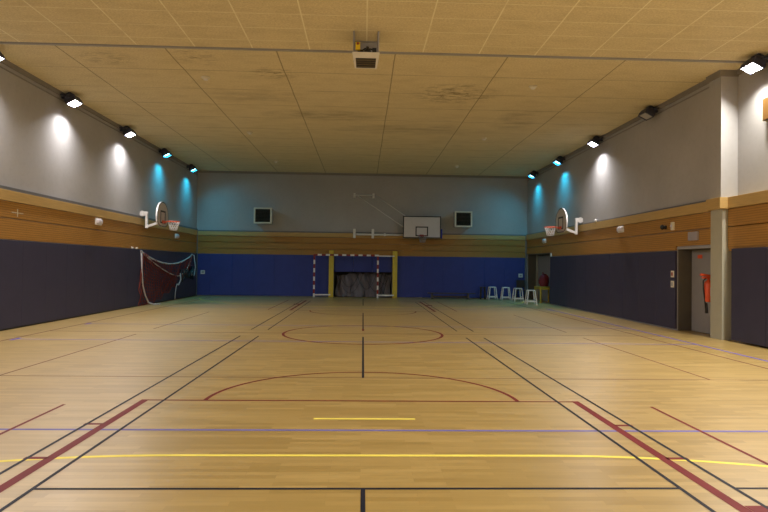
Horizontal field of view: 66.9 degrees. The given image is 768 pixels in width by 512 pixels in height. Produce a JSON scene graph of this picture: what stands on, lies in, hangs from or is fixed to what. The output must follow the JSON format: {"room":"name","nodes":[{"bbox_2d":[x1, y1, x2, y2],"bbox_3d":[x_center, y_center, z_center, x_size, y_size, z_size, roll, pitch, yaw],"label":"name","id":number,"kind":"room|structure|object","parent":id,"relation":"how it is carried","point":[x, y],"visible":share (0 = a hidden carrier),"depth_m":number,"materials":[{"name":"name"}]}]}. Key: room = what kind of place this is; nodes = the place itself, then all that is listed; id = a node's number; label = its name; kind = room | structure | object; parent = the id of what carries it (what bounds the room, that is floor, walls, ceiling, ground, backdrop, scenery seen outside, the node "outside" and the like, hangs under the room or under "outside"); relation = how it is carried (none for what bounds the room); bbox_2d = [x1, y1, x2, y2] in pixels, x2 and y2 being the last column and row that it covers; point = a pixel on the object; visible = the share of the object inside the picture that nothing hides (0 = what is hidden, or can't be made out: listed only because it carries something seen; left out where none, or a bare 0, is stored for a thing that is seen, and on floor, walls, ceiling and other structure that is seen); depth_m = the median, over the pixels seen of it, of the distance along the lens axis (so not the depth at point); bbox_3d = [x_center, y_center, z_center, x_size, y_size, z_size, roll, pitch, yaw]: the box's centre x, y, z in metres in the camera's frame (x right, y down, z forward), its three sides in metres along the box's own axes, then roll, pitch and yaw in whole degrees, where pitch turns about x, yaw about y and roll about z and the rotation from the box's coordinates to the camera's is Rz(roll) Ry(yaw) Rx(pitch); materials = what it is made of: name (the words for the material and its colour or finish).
{"room":"sports hall","nodes":[
{"label":"sports hall","id":0,"kind":"room"},
{"bbox_2d":[0,62,197,252],"bbox_3d":[-8.618,-1.371,12.042,0.300,6.040,32.640,1,-1,-2],"label":"wall","id":1,"kind":"structure","parent":0,"point":[50,147],"depth_m":16.38,"materials":[{"name":"paint"}]},
{"bbox_2d":[0,52,5,60],"bbox_3d":[-8.204,-4.224,12.063,0.452,0.367,0.470,1,-1,-2],"label":"floodlight","id":2,"kind":"object","parent":1,"relation":"attached to","point":[2,57],"visible":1,"depth_m":12.25,"materials":[{"name":"metal"}]},
{"bbox_2d":[0,239,22,328],"bbox_3d":[-8.504,0.634,13.145,0.059,1.990,1.018,1,-1,-2],"label":"pad","id":3,"kind":"object","parent":1,"relation":"attached to","point":[11,251],"visible":1,"depth_m":13.22,"materials":[{"name":"blue plastic"}]},
{"bbox_2d":[21,241,46,325],"bbox_3d":[-8.540,0.650,14.164,0.059,1.990,1.018,1,-1,-2],"label":"pad","id":4,"kind":"object","parent":1,"relation":"attached to","point":[34,253],"visible":1,"depth_m":14.13,"materials":[{"name":"blue plastic"}]},
{"bbox_2d":[45,243,66,321],"bbox_3d":[-8.577,0.667,15.183,0.059,1.990,1.018,1,-1,-2],"label":"pad","id":5,"kind":"object","parent":1,"relation":"attached to","point":[56,255],"visible":1,"depth_m":15.15,"materials":[{"name":"blue plastic"}]},
{"bbox_2d":[60,92,82,107],"bbox_3d":[-8.326,-4.169,15.470,0.452,0.367,0.470,1,-1,-2],"label":"floodlight","id":6,"kind":"object","parent":1,"relation":"attached to","point":[70,99],"visible":1,"depth_m":15.37,"materials":[{"name":"metal"}]},
{"bbox_2d":[66,244,84,317],"bbox_3d":[-8.614,0.683,16.202,0.059,1.990,1.018,1,-1,-2],"label":"pad","id":7,"kind":"object","parent":1,"relation":"attached to","point":[75,280],"visible":1,"depth_m":16.17,"materials":[{"name":"blue plastic"}]},
{"bbox_2d":[84,245,100,314],"bbox_3d":[-8.650,0.700,17.221,0.059,1.990,1.018,1,-1,-2],"label":"pad","id":8,"kind":"object","parent":1,"relation":"attached to","point":[92,253],"visible":1,"depth_m":17.19,"materials":[{"name":"blue plastic"}]},
{"bbox_2d":[0,295,194,330],"bbox_3d":[-8.486,1.630,11.848,0.030,0.035,32.340,1,-1,-2],"label":"baseboard","id":9,"kind":"structure","parent":1,"relation":"attached to","point":[193,295],"depth_m":16.32,"materials":[{"name":"black plastic"}]},
{"bbox_2d":[0,200,196,252],"bbox_3d":[-8.445,-0.824,11.889,0.050,0.845,32.340,1,-1,-2],"label":"wall paneling","id":10,"kind":"structure","parent":1,"relation":"attached to","point":[14,229],"depth_m":16.34,"materials":[{"name":"brown wood"}]},
{"bbox_2d":[0,185,197,234],"bbox_3d":[-8.427,-1.381,11.899,0.070,0.240,32.340,1,-1,-2],"label":"trim","id":11,"kind":"structure","parent":1,"relation":"attached to","point":[7,195],"depth_m":16.05,"materials":[{"name":"beige wood"}]},
{"bbox_2d":[95,218,102,224],"bbox_3d":[-8.569,-1.030,17.522,0.100,0.200,0.400,1,-1,-2],"label":"emergency light","id":12,"kind":"object","parent":1,"relation":"attached to","point":[98,221],"visible":1,"depth_m":17.42,"materials":[{"name":"white paint"}]},
{"bbox_2d":[100,247,114,311],"bbox_3d":[-8.687,0.716,18.241,0.059,1.990,1.018,1,-1,-2],"label":"pad","id":13,"kind":"object","parent":1,"relation":"attached to","point":[107,284],"visible":1,"depth_m":18.21,"materials":[{"name":"grey fabric"}]},
{"bbox_2d":[114,248,127,308],"bbox_3d":[-8.723,0.733,19.260,0.059,1.990,1.018,1,-1,-2],"label":"pad","id":14,"kind":"object","parent":1,"relation":"attached to","point":[121,254],"visible":1,"depth_m":19.24,"materials":[{"name":"grey fabric"}]},
{"bbox_2d":[119,126,136,137],"bbox_3d":[-8.459,-4.109,19.167,0.452,0.367,0.470,1,-1,-2],"label":"floodlight","id":15,"kind":"object","parent":1,"relation":"attached to","point":[128,132],"visible":1,"depth_m":19.06,"materials":[{"name":"metal"}]},
{"bbox_2d":[127,249,139,306],"bbox_3d":[-8.760,0.749,20.279,0.059,1.990,1.018,1,-1,-2],"label":"pad","id":16,"kind":"object","parent":1,"relation":"attached to","point":[133,254],"visible":0.99,"depth_m":20.26,"materials":[{"name":"grey fabric"}]},
{"bbox_2d":[139,249,149,304],"bbox_3d":[-8.797,0.765,21.298,0.059,1.990,1.018,1,-1,-2],"label":"pad","id":17,"kind":"object","parent":1,"relation":"attached to","point":[144,251],"visible":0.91,"depth_m":21.32,"materials":[{"name":"grey fabric"}]},
{"bbox_2d":[149,250,159,302],"bbox_3d":[-8.833,0.782,22.317,0.059,1.990,1.018,1,-1,-2],"label":"pad","id":18,"kind":"object","parent":1,"relation":"attached to","point":[154,254],"visible":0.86,"depth_m":22.30,"materials":[{"name":"fabric"}]},
{"bbox_2d":[140,202,179,230],"bbox_3d":[-8.047,-1.447,20.988,1.204,1.029,1.026,2,-1,-41],"label":"basketball hoop","id":19,"kind":"object","parent":1,"relation":"attached to","point":[162,217],"visible":1,"depth_m":20.93,"materials":[{"name":"white paint"}]},
{"bbox_2d":[159,251,167,300],"bbox_3d":[-8.870,0.798,23.337,0.059,1.990,1.018,1,-1,-2],"label":"pad","id":20,"kind":"object","parent":1,"relation":"attached to","point":[163,254],"visible":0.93,"depth_m":23.32,"materials":[{"name":"fabric"}]},
{"bbox_2d":[159,148,171,157],"bbox_3d":[-8.590,-4.050,22.804,0.452,0.367,0.470,1,-1,-2],"label":"floodlight","id":21,"kind":"object","parent":1,"relation":"attached to","point":[165,153],"visible":1,"depth_m":22.65,"materials":[{"name":"metal"}]},
{"bbox_2d":[167,251,175,299],"bbox_3d":[-8.907,0.815,24.356,0.059,1.990,1.018,1,-1,-2],"label":"pad","id":22,"kind":"object","parent":1,"relation":"attached to","point":[171,255],"visible":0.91,"depth_m":24.32,"materials":[{"name":"fabric"}]},
{"bbox_2d":[175,252,183,298],"bbox_3d":[-8.943,0.831,25.375,0.059,1.990,1.018,1,-1,-2],"label":"pad","id":23,"kind":"object","parent":1,"relation":"attached to","point":[179,255],"visible":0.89,"depth_m":25.33,"materials":[{"name":"blue fabric"}]},
{"bbox_2d":[183,253,189,296],"bbox_3d":[-8.980,0.848,26.394,0.059,1.990,1.018,1,-1,-2],"label":"pad","id":24,"kind":"object","parent":1,"relation":"attached to","point":[186,283],"visible":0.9,"depth_m":26.36,"materials":[{"name":"blue fabric"}]},
{"bbox_2d":[186,164,197,172],"bbox_3d":[-8.718,-3.993,26.372,0.452,0.367,0.470,1,-1,-2],"label":"floodlight","id":25,"kind":"object","parent":1,"relation":"attached to","point":[192,168],"visible":1,"depth_m":26.21,"materials":[{"name":"metal"}]},
{"bbox_2d":[190,253,196,295],"bbox_3d":[-9.017,0.864,27.413,0.059,1.990,1.018,1,-1,-2],"label":"pad","id":26,"kind":"object","parent":1,"relation":"attached to","point":[192,281],"visible":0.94,"depth_m":27.45,"materials":[{"name":"fabric"}]},
{"bbox_2d":[197,173,527,298],"bbox_3d":[-0.444,-0.986,28.887,17.250,6.040,1.050,1,-1,-2],"label":"wall","id":27,"kind":"structure","parent":0,"point":[225,201],"depth_m":28.35,"materials":[{"name":"paint"}]},
{"bbox_2d":[195,231,197,295],"bbox_3d":[-9.016,0.354,27.987,0.090,3.110,0.090,1,-1,-2],"label":"trim","id":28,"kind":"structure","parent":27,"relation":"attached to","point":[197,231],"depth_m":27.95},
{"bbox_2d":[197,253,210,294],"bbox_3d":[-8.673,0.878,28.006,0.607,1.990,0.059,1,-1,-2],"label":"pad","id":29,"kind":"object","parent":27,"relation":"attached to","point":[203,280],"visible":1,"depth_m":27.97,"materials":[{"name":"blue fabric"}]},
{"bbox_2d":[210,254,231,294],"bbox_3d":[-7.849,0.890,28.035,1.037,1.990,0.059,1,-1,-2],"label":"pad","id":30,"kind":"object","parent":27,"relation":"attached to","point":[220,264],"visible":1,"depth_m":28.01,"materials":[{"name":"blue fabric"}]},
{"bbox_2d":[232,254,253,294],"bbox_3d":[-6.809,0.904,28.072,1.037,1.990,0.059,1,-1,-2],"label":"pad","id":31,"kind":"object","parent":27,"relation":"attached to","point":[242,264],"visible":1,"depth_m":28.04,"materials":[{"name":"blue fabric"}]},
{"bbox_2d":[253,207,272,223],"bbox_3d":[-5.775,-1.921,27.908,0.860,0.760,0.547,1,-1,-2],"label":"wall heater","id":32,"kind":"object","parent":27,"relation":"attached to","point":[262,215],"visible":1,"depth_m":27.65,"materials":[{"name":"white metal"}]},
{"bbox_2d":[253,254,274,295],"bbox_3d":[-5.795,0.917,28.108,0.987,1.990,0.059,1,-1,-2],"label":"pad","id":33,"kind":"object","parent":27,"relation":"attached to","point":[264,264],"visible":1,"depth_m":28.08,"materials":[{"name":"blue fabric"}]},
{"bbox_2d":[274,255,294,295],"bbox_3d":[-4.801,0.931,28.144,0.997,1.990,0.059,1,-1,-2],"label":"pad","id":34,"kind":"object","parent":27,"relation":"attached to","point":[284,268],"visible":1,"depth_m":28.12,"materials":[{"name":"blue fabric"}]},
{"bbox_2d":[295,255,312,295],"bbox_3d":[-3.872,0.943,28.177,0.857,1.990,0.059,1,-1,-2],"label":"pad","id":35,"kind":"object","parent":27,"relation":"attached to","point":[303,263],"visible":1,"depth_m":28.14,"materials":[{"name":"blue fabric"}]},
{"bbox_2d":[313,255,328,295],"bbox_3d":[-3.062,0.954,28.206,0.757,1.990,0.059,1,-1,-2],"label":"pad","id":36,"kind":"object","parent":27,"relation":"attached to","point":[321,262],"visible":0.72,"depth_m":28.18,"materials":[{"name":"blue fabric"}]},
{"bbox_2d":[334,256,352,271],"bbox_3d":[-1.955,0.369,28.255,0.932,0.790,0.059,1,-1,-2],"label":"pad","id":37,"kind":"object","parent":27,"relation":"attached to","point":[341,263],"visible":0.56,"depth_m":28.23,"materials":[{"name":"blue fabric"}]},
{"bbox_2d":[198,236,524,257],"bbox_3d":[-1.006,-0.446,28.308,16.100,0.865,0.050,1,-1,-2],"label":"wall paneling","id":38,"kind":"structure","parent":27,"relation":"attached to","point":[248,244],"depth_m":28.28,"materials":[{"name":"brown wood"}]},
{"bbox_2d":[198,230,525,239],"bbox_3d":[-0.998,-0.993,28.307,16.100,0.200,0.070,1,-1,-2],"label":"trim","id":39,"kind":"structure","parent":27,"relation":"attached to","point":[215,233],"depth_m":28.21,"materials":[{"name":"beige wood"}]},
{"bbox_2d":[353,256,372,271],"bbox_3d":[-1.016,0.382,28.289,0.932,0.790,0.059,1,-1,-2],"label":"pad","id":40,"kind":"object","parent":27,"relation":"attached to","point":[361,263],"visible":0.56,"depth_m":28.26,"materials":[{"name":"blue fabric"}]},
{"bbox_2d":[373,256,391,271],"bbox_3d":[-0.077,0.394,28.322,0.932,0.790,0.059,1,-1,-2],"label":"pad","id":41,"kind":"object","parent":27,"relation":"attached to","point":[385,263],"visible":0.68,"depth_m":28.30,"materials":[{"name":"blue fabric"}]},
{"bbox_2d":[353,193,441,241],"bbox_3d":[0.641,-1.844,27.883,4.328,2.371,0.818,1,-1,4],"label":"basketball backboard","id":42,"kind":"object","parent":27,"relation":"attached to","point":[419,227],"visible":1,"depth_m":28.05,"materials":[{"name":"white plastic"}]},
{"bbox_2d":[397,256,403,296],"bbox_3d":[0.805,1.006,28.344,0.337,1.990,0.059,1,-1,-2],"label":"pad","id":43,"kind":"object","parent":27,"relation":"attached to","point":[400,259],"visible":1,"depth_m":28.32,"materials":[{"name":"blue fabric"}]},
{"bbox_2d":[404,256,422,296],"bbox_3d":[1.440,1.015,28.367,0.927,1.990,0.059,1,-1,-2],"label":"pad","id":44,"kind":"object","parent":27,"relation":"attached to","point":[413,265],"visible":1,"depth_m":28.34,"materials":[{"name":"blue fabric"}]},
{"bbox_2d":[423,257,443,297],"bbox_3d":[2.414,1.028,28.402,1.017,1.990,0.059,1,-1,-2],"label":"pad","id":45,"kind":"object","parent":27,"relation":"attached to","point":[433,267],"visible":1,"depth_m":28.37,"materials":[{"name":"blue fabric"}]},
{"bbox_2d":[444,257,463,297],"bbox_3d":[3.408,1.041,28.437,0.967,1.990,0.059,1,-1,-2],"label":"pad","id":46,"kind":"object","parent":27,"relation":"attached to","point":[453,266],"visible":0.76,"depth_m":28.41,"materials":[{"name":"blue fabric"}]},
{"bbox_2d":[454,211,471,226],"bbox_3d":[3.818,-1.772,28.250,0.860,0.760,0.547,1,-1,-2],"label":"wall heater","id":47,"kind":"object","parent":27,"relation":"attached to","point":[461,218],"visible":1,"depth_m":27.99,"materials":[{"name":"white metal"}]},
{"bbox_2d":[463,257,483,297],"bbox_3d":[4.397,1.055,28.473,1.007,1.990,0.059,1,-1,-2],"label":"pad","id":48,"kind":"object","parent":27,"relation":"attached to","point":[473,266],"visible":0.8,"depth_m":28.44,"materials":[{"name":"blue fabric"}]},
{"bbox_2d":[484,257,504,297],"bbox_3d":[5.402,1.068,28.508,0.997,1.990,0.059,1,-1,-2],"label":"pad","id":49,"kind":"object","parent":27,"relation":"attached to","point":[494,267],"visible":1,"depth_m":28.48,"materials":[{"name":"blue fabric"}]},
{"bbox_2d":[504,258,524,297],"bbox_3d":[6.401,1.082,28.544,0.997,1.990,0.059,1,-1,-2],"label":"pad","id":50,"kind":"object","parent":27,"relation":"attached to","point":[513,266],"visible":0.76,"depth_m":28.52,"materials":[{"name":"blue fabric"}]},
{"bbox_2d":[525,238,527,298],"bbox_3d":[6.978,0.569,28.554,0.100,3.110,0.100,1,-1,-2],"label":"trim","id":51,"kind":"structure","parent":27,"relation":"attached to","point":[526,254],"depth_m":28.50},
{"bbox_2d":[0,296,767,511],"bbox_3d":[-0.076,1.868,12.627,17.600,0.202,33.900,1,-1,-2],"label":"floor","id":52,"kind":"structure","parent":0,"point":[193,403],"depth_m":6.26,"materials":[{"name":"beige wood"}]},
{"bbox_2d":[138,250,195,305],"bbox_3d":[-8.633,0.854,24.092,0.492,2.010,6.752,1,-1,-2],"label":"net","id":53,"kind":"object","parent":52,"relation":"on","point":[187,270],"visible":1,"depth_m":22.94,"materials":[{"name":"red fabric"}]},
{"bbox_2d":[328,250,333,296],"bbox_3d":[-2.552,0.859,28.111,0.230,2.270,0.166,1,-1,-2],"label":"post","id":54,"kind":"object","parent":52,"relation":"on","point":[331,258],"visible":0.98,"depth_m":28.04,"materials":[{"name":"paint"}]},
{"bbox_2d":[313,254,393,297],"bbox_3d":[-1.444,0.966,27.942,3.875,2.080,0.256,1,-1,-2],"label":"goal","id":55,"kind":"object","parent":52,"relation":"on","point":[378,256],"visible":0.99,"depth_m":27.82,"materials":[{"name":"white paint"}]},
{"bbox_2d":[335,272,391,296],"bbox_3d":[-1.008,1.391,28.480,2.776,1.222,0.579,1,-1,-2],"label":"net","id":56,"kind":"object","parent":52,"relation":"on","point":[359,284],"visible":0.94,"depth_m":28.52,"materials":[{"name":"grey fabric"}]},
{"bbox_2d":[392,251,397,297],"bbox_3d":[0.526,0.900,28.221,0.230,2.270,0.166,1,-1,-2],"label":"post","id":57,"kind":"object","parent":52,"relation":"on","point":[395,253],"visible":0.98,"depth_m":28.14,"materials":[{"name":"paint"}]},
{"bbox_2d":[427,292,475,299],"bbox_3d":[3.223,1.914,27.826,2.280,0.300,0.340,1,-1,-2],"label":"bench","id":58,"kind":"object","parent":52,"relation":"on","point":[432,296],"visible":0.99,"depth_m":27.73,"materials":[{"name":"brown wood"}]},
{"bbox_2d":[479,287,485,298],"bbox_3d":[4.776,1.789,28.114,0.300,0.601,0.290,1,-1,-2],"label":"wooden stool","id":59,"kind":"object","parent":52,"relation":"on","point":[480,287],"visible":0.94,"depth_m":27.99,"materials":[{"name":"brown wood"}]},
{"bbox_2d":[487,287,497,299],"bbox_3d":[5.214,1.789,28.030,0.467,0.612,0.407,1,-1,-5],"label":"stool","id":60,"kind":"object","parent":52,"relation":"on","point":[489,296],"visible":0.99,"depth_m":27.88,"materials":[{"name":"white paint"}]},
{"bbox_2d":[500,287,510,299],"bbox_3d":[5.809,1.792,27.751,0.467,0.612,0.407,1,-1,0],"label":"stool","id":61,"kind":"object","parent":52,"relation":"on","point":[502,296],"visible":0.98,"depth_m":27.61,"materials":[{"name":"white paint"}]},
{"bbox_2d":[512,288,523,301],"bbox_3d":[6.147,1.779,26.713,0.467,0.612,0.407,1,-1,-7],"label":"stool","id":62,"kind":"object","parent":52,"relation":"on","point":[520,298],"visible":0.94,"depth_m":26.57,"materials":[{"name":"white paint"}]},
{"bbox_2d":[516,280,524,299],"bbox_3d":[6.600,1.637,28.084,0.402,0.950,0.406,1,-1,9],"label":"chair","id":63,"kind":"object","parent":52,"relation":"on","point":[519,283],"visible":0.98,"depth_m":28.25,"materials":[{"name":"plastic"}]},
{"bbox_2d":[524,290,536,304],"bbox_3d":[6.230,1.746,24.665,0.467,0.612,0.407,1,-1,0],"label":"stool","id":64,"kind":"object","parent":52,"relation":"on","point":[527,295],"visible":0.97,"depth_m":24.52,"materials":[{"name":"white paint"}]},
{"bbox_2d":[534,286,549,302],"bbox_3d":[7.184,1.724,26.000,0.698,0.720,0.938,1,-1,-2],"label":"table","id":65,"kind":"object","parent":52,"relation":"on","point":[540,288],"visible":0.67,"depth_m":25.56,"materials":[{"name":"yellow paint"}]},
{"bbox_2d":[539,272,548,286],"bbox_3d":[7.183,1.050,26.123,0.440,0.632,0.480,1,-1,-2],"label":"sports bag","id":66,"kind":"object","parent":65,"relation":"on","point":[543,279],"visible":0.99,"depth_m":25.93,"materials":[{"name":"red fabric"}]},
{"bbox_2d":[706,70,738,339],"bbox_3d":[7.958,-1.138,13.245,0.980,6.040,0.540,1,-1,-2],"label":"column","id":67,"kind":"structure","parent":52,"relation":"on","point":[723,84],"depth_m":13.03,"materials":[{"name":"paint"}]},
{"bbox_2d":[0,0,767,175],"bbox_3d":[0.004,-4.370,12.730,17.600,0.200,33.900,1,-1,-2],"label":"ceiling","id":68,"kind":"structure","parent":0,"point":[315,112],"depth_m":13.35,"materials":[{"name":"brown wood"}]},
{"bbox_2d":[201,76,209,80],"bbox_3d":[-4.285,-4.261,13.986,0.200,0.085,0.200,1,-1,-2],"label":"smoke detector","id":69,"kind":"object","parent":68,"relation":"attached to","point":[206,78],"visible":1,"depth_m":13.94,"materials":[{"name":"beige plastic"}]},
{"bbox_2d":[352,31,379,68],"bbox_3d":[-0.350,-3.980,11.295,0.520,0.615,0.670,1,-1,-2],"label":"heater","id":70,"kind":"object","parent":68,"relation":"hanging from","point":[365,53],"visible":1,"depth_m":11.16,"materials":[{"name":"white paint"}]},
{"bbox_2d":[356,58,375,67],"bbox_3d":[-0.351,-3.728,11.241,0.390,0.100,0.257,1,-1,-2],"label":"grille","id":71,"kind":"object","parent":70,"relation":"attached to","point":[360,62],"depth_m":11.23,"materials":[{"name":"black plastic"}]},
{"bbox_2d":[0,42,744,62],"bbox_3d":[-0.228,-4.266,12.193,16.400,0.030,0.065,1,-1,-2],"label":"trim","id":72,"kind":"structure","parent":68,"relation":"attached to","point":[15,43],"depth_m":12.18,"materials":[{"name":"grey metal"}]},
{"bbox_2d":[527,63,767,329],"bbox_3d":[8.100,-1.149,12.489,0.950,6.040,32.340,1,-1,-2],"label":"wall","id":73,"kind":"structure","parent":0,"point":[662,161],"depth_m":16.20,"materials":[{"name":"paint"}]},
{"bbox_2d":[0,54,767,180],"bbox_3d":[-0.231,-4.171,12.239,16.400,0.220,32.340,1,-1,-2],"label":"trim","id":74,"kind":"structure","parent":73,"relation":"attached to","point":[9,64],"depth_m":19.11,"materials":[{"name":"grey metal"}]},
{"bbox_2d":[528,170,538,178],"bbox_3d":[6.918,-3.782,26.930,0.452,0.367,0.470,1,-1,-2],"label":"floodlight","id":75,"kind":"object","parent":73,"relation":"attached to","point":[533,173],"visible":1,"depth_m":26.77,"materials":[{"name":"metal"}]},
{"bbox_2d":[528,253,549,298],"bbox_3d":[7.424,0.999,26.681,0.630,2.200,3.620,1,-1,-2],"label":"trim","id":76,"kind":"structure","parent":73,"relation":"attached to","point":[531,257],"depth_m":28.46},
{"bbox_2d":[536,255,549,301],"bbox_3d":[7.545,1.021,26.720,0.095,2.160,3.490,1,-1,-2],"label":"door","id":77,"kind":"structure","parent":73,"relation":"in","point":[542,262],"depth_m":27.54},
{"bbox_2d":[550,256,557,304],"bbox_3d":[7.141,1.022,24.361,0.059,1.990,0.995,1,-1,-2],"label":"pad","id":78,"kind":"object","parent":73,"relation":"attached to","point":[553,260],"visible":1,"depth_m":24.31,"materials":[{"name":"blue plastic"}]},
{"bbox_2d":[552,156,564,165],"bbox_3d":[7.047,-3.840,23.363,0.452,0.367,0.470,1,-1,-2],"label":"floodlight","id":79,"kind":"object","parent":73,"relation":"attached to","point":[559,160],"visible":1,"depth_m":23.21,"materials":[{"name":"metal"}]},
{"bbox_2d":[558,256,565,306],"bbox_3d":[7.177,1.006,23.365,0.059,1.990,0.995,1,-1,-2],"label":"pad","id":80,"kind":"object","parent":73,"relation":"attached to","point":[561,259],"visible":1,"depth_m":23.33,"materials":[{"name":"blue plastic"}]},
{"bbox_2d":[544,208,582,235],"bbox_3d":[6.569,-1.251,21.415,1.204,1.029,1.026,2,-1,-41],"label":"basketball hoop","id":81,"kind":"object","parent":73,"relation":"attached to","point":[561,222],"visible":1,"depth_m":21.36,"materials":[{"name":"white paint"}]},
{"bbox_2d":[566,256,575,307],"bbox_3d":[7.213,0.990,22.369,0.059,1.990,0.995,1,-1,-2],"label":"pad","id":82,"kind":"object","parent":73,"relation":"attached to","point":[570,260],"visible":1,"depth_m":22.37,"materials":[{"name":"blue plastic"}]},
{"bbox_2d":[575,255,585,310],"bbox_3d":[7.248,0.973,21.373,0.059,1.990,0.995,1,-1,-2],"label":"pad","id":83,"kind":"object","parent":73,"relation":"attached to","point":[580,292],"visible":1,"depth_m":21.34,"materials":[{"name":"blue plastic"}]},
{"bbox_2d":[586,255,596,312],"bbox_3d":[7.284,0.957,20.377,0.059,1.990,0.995,1,-1,-2],"label":"pad","id":84,"kind":"object","parent":73,"relation":"attached to","point":[591,260],"visible":1,"depth_m":20.34,"materials":[{"name":"blue plastic"}]},
{"bbox_2d":[587,136,602,147],"bbox_3d":[7.177,-3.898,19.726,0.452,0.367,0.470,1,-1,-2],"label":"floodlight","id":85,"kind":"object","parent":73,"relation":"attached to","point":[595,141],"visible":1,"depth_m":19.60,"materials":[{"name":"metal"}]},
{"bbox_2d":[597,254,608,314],"bbox_3d":[7.320,0.941,19.381,0.059,1.990,0.995,1,-1,-2],"label":"pad","id":86,"kind":"object","parent":73,"relation":"attached to","point":[603,259],"visible":1,"depth_m":19.35,"materials":[{"name":"blue plastic"}]},
{"bbox_2d":[609,253,622,317],"bbox_3d":[7.356,0.925,18.386,0.059,1.990,0.995,1,-1,-2],"label":"pad","id":87,"kind":"object","parent":73,"relation":"attached to","point":[615,260],"visible":1,"depth_m":18.36,"materials":[{"name":"fabric"}]},
{"bbox_2d":[527,212,710,255],"bbox_3d":[7.286,-0.470,21.021,0.050,0.845,15.210,1,-1,-2],"label":"wall paneling","id":88,"kind":"structure","parent":73,"relation":"attached to","point":[666,241],"depth_m":17.36,"materials":[{"name":"brown wood"}]},
{"bbox_2d":[617,226,623,232],"bbox_3d":[7.322,-0.826,18.060,0.100,0.200,0.400,1,-1,-2],"label":"emergency light","id":89,"kind":"object","parent":73,"relation":"attached to","point":[620,229],"visible":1,"depth_m":17.96,"materials":[{"name":"white paint"}]},
{"bbox_2d":[623,253,637,320],"bbox_3d":[7.392,0.909,17.390,0.059,1.990,0.995,1,-1,-2],"label":"pad","id":90,"kind":"object","parent":73,"relation":"attached to","point":[630,260],"visible":1,"depth_m":17.37,"materials":[{"name":"fabric"}]},
{"bbox_2d":[638,252,655,324],"bbox_3d":[7.428,0.893,16.394,0.059,1.990,0.995,1,-1,-2],"label":"pad","id":91,"kind":"object","parent":73,"relation":"attached to","point":[646,261],"visible":1,"depth_m":16.37,"materials":[{"name":"fabric"}]},
{"bbox_2d":[526,190,767,239],"bbox_3d":[7.701,-1.179,12.475,0.450,0.270,32.340,1,-1,-2],"label":"trim","id":92,"kind":"structure","parent":73,"relation":"attached to","point":[760,197],"depth_m":14.67,"materials":[{"name":"beige wood"}]},
{"bbox_2d":[638,106,658,120],"bbox_3d":[7.310,-3.958,16.029,0.452,0.367,0.470,1,-1,-2],"label":"floodlight","id":93,"kind":"object","parent":73,"relation":"attached to","point":[649,112],"visible":1,"depth_m":15.91,"materials":[{"name":"metal"}]},
{"bbox_2d":[655,251,676,328],"bbox_3d":[7.463,0.877,15.398,0.059,1.990,0.995,1,-1,-2],"label":"pad","id":94,"kind":"object","parent":73,"relation":"attached to","point":[666,262],"visible":1,"depth_m":15.33,"materials":[{"name":"fabric"}]},
{"bbox_2d":[670,222,674,229],"bbox_3d":[7.441,-0.770,15.011,0.078,0.210,0.120,1,-1,-2],"label":"detector","id":95,"kind":"object","parent":73,"relation":"attached to","point":[672,224],"visible":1,"depth_m":14.96,"materials":[{"name":"beige plastic"}]},
{"bbox_2d":[688,231,698,240],"bbox_3d":[7.476,-0.480,14.067,0.068,0.210,0.380,1,-1,-2],"label":"exit light","id":96,"kind":"object","parent":73,"relation":"attached to","point":[692,236],"visible":1,"depth_m":13.99,"materials":[{"name":"white plastic"}]},
{"bbox_2d":[677,246,710,249],"bbox_3d":[7.552,-0.202,14.185,0.040,0.050,1.540,1,-1,-2],"label":"trim","id":97,"kind":"structure","parent":73,"relation":"attached to","point":[696,247],"depth_m":14.11,"materials":[{"name":"grey metal"}]},
{"bbox_2d":[678,248,710,330],"bbox_3d":[7.784,0.851,14.157,0.450,2.090,1.500,1,-1,-2],"label":"trim","id":98,"kind":"structure","parent":73,"relation":"attached to","point":[684,255],"depth_m":14.88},
{"bbox_2d":[692,250,710,333],"bbox_3d":[7.871,0.867,14.155,0.106,2.040,1.390,1,-1,-2],"label":"door","id":99,"kind":"structure","parent":73,"relation":"in","point":[701,259],"depth_m":14.48,"materials":[{"name":"grey paint"}]},
{"bbox_2d":[700,273,710,312],"bbox_3d":[7.586,0.875,13.599,0.299,0.937,0.356,1,-1,-2],"label":"fire extinguisher","id":100,"kind":"object","parent":73,"relation":"attached to","point":[707,285],"visible":0.87,"depth_m":13.65,"materials":[{"name":"orange paint"}]},
{"bbox_2d":[728,203,767,250],"bbox_3d":[8.089,-0.709,4.651,0.220,0.940,16.690,1,-1,-2],"label":"wall paneling","id":101,"kind":"structure","parent":73,"relation":"attached to","point":[749,229],"depth_m":12.30,"materials":[{"name":"brown wood"}]},
{"bbox_2d":[731,247,765,346],"bbox_3d":[7.650,0.826,12.173,0.080,1.990,1.084,1,-1,-2],"label":"pad","id":102,"kind":"object","parent":73,"relation":"attached to","point":[748,265],"visible":1,"depth_m":12.13,"materials":[{"name":"fabric"}]},
{"bbox_2d":[739,53,767,74],"bbox_3d":[7.752,-4.018,12.103,0.452,0.367,0.470,1,-1,-2],"label":"floodlight","id":103,"kind":"object","parent":73,"relation":"attached to","point":[756,63],"visible":1,"depth_m":12.05,"materials":[{"name":"metal"}]},
{"bbox_2d":[761,97,767,124],"bbox_3d":[7.924,-2.997,11.677,0.105,0.565,0.870,1,-1,-2],"label":"loudspeaker","id":104,"kind":"object","parent":73,"relation":"attached to","point":[764,101],"visible":1,"depth_m":12.02,"materials":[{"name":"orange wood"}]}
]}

